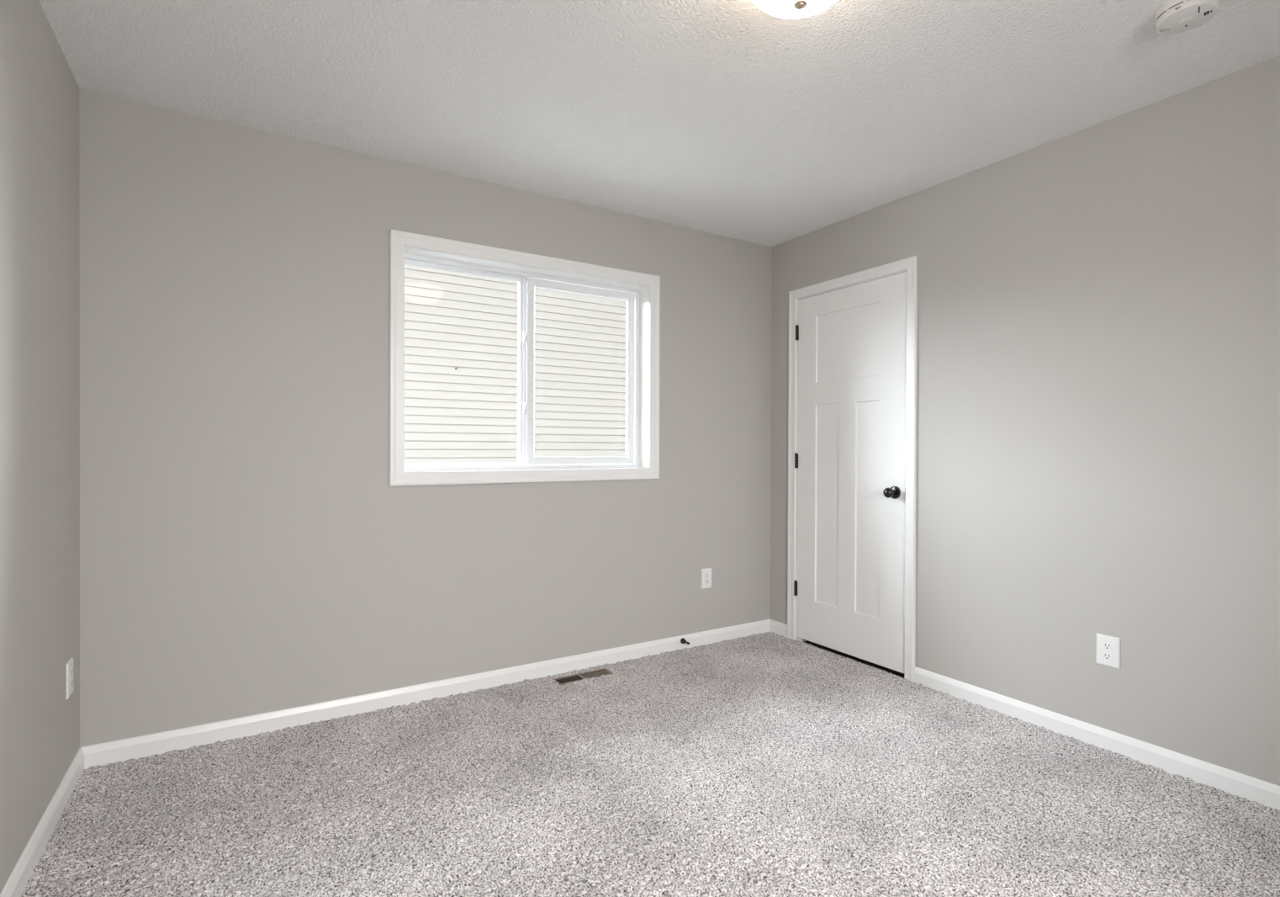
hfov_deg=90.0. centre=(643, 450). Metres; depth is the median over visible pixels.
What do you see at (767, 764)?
floor
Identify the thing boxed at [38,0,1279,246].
ceiling
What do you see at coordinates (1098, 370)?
wall
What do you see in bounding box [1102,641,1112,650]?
receptacle
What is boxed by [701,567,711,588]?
wall outlet
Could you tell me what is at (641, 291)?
window
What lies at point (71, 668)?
receptacle
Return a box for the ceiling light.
[751,0,837,18]
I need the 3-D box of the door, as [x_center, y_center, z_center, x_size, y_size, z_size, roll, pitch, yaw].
[1.147,0.096,3.575,0.196,2.141,0.875,0,0,-32]
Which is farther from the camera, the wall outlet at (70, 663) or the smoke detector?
the wall outlet at (70, 663)
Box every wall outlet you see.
[66,656,73,698]
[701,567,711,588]
[1096,632,1120,668]
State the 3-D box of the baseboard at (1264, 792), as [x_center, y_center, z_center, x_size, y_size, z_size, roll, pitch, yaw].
[2.054,1.131,2.066,0.014,0.095,2.659,0,0,-32]
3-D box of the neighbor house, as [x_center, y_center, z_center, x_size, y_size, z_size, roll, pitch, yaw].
[-3.810,-1.285,11.054,7.550,6.154,7.650,0,0,-32]
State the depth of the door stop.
3.68 m
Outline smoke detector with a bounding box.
[1155,0,1221,34]
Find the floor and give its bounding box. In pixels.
[21,630,1279,896]
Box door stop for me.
[680,637,689,644]
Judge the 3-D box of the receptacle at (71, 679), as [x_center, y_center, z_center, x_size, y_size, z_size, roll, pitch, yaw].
[-1.935,0.785,2.164,0.004,0.027,0.034,0,0,-32]
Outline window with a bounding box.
[389,228,660,486]
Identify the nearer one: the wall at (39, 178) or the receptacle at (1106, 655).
the wall at (39, 178)
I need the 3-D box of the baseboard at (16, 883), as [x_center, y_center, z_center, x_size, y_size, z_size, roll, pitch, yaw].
[-1.046,1.126,0.743,0.014,0.095,3.700,0,0,-32]
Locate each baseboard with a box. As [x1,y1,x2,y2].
[0,746,84,896]
[81,618,770,769]
[769,618,787,637]
[913,666,1279,809]
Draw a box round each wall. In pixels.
[0,0,79,893]
[79,89,772,746]
[770,55,1279,785]
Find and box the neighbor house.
[404,264,626,463]
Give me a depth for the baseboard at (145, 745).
2.83 m
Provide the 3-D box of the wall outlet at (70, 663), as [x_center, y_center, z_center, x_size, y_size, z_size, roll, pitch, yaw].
[-1.936,0.765,2.163,0.008,0.118,0.076,0,0,-32]
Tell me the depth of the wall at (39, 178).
1.80 m
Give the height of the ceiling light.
0.158 m
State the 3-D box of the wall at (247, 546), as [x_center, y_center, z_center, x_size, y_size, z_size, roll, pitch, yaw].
[-0.665,-0.079,3.277,3.584,2.640,0.210,0,0,-32]
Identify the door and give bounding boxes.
[787,255,917,681]
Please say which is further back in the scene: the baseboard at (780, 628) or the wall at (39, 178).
the baseboard at (780, 628)
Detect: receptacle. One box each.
[69,666,73,677]
[69,678,73,687]
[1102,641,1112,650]
[1102,651,1112,660]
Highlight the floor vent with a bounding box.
[552,667,613,684]
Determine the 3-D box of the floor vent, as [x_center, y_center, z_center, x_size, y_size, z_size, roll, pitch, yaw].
[-0.308,1.171,3.253,0.310,0.054,0.096,0,0,-32]
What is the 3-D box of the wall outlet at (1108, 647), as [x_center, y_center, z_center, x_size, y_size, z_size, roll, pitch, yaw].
[1.798,0.774,2.482,0.008,0.118,0.079,0,0,-32]

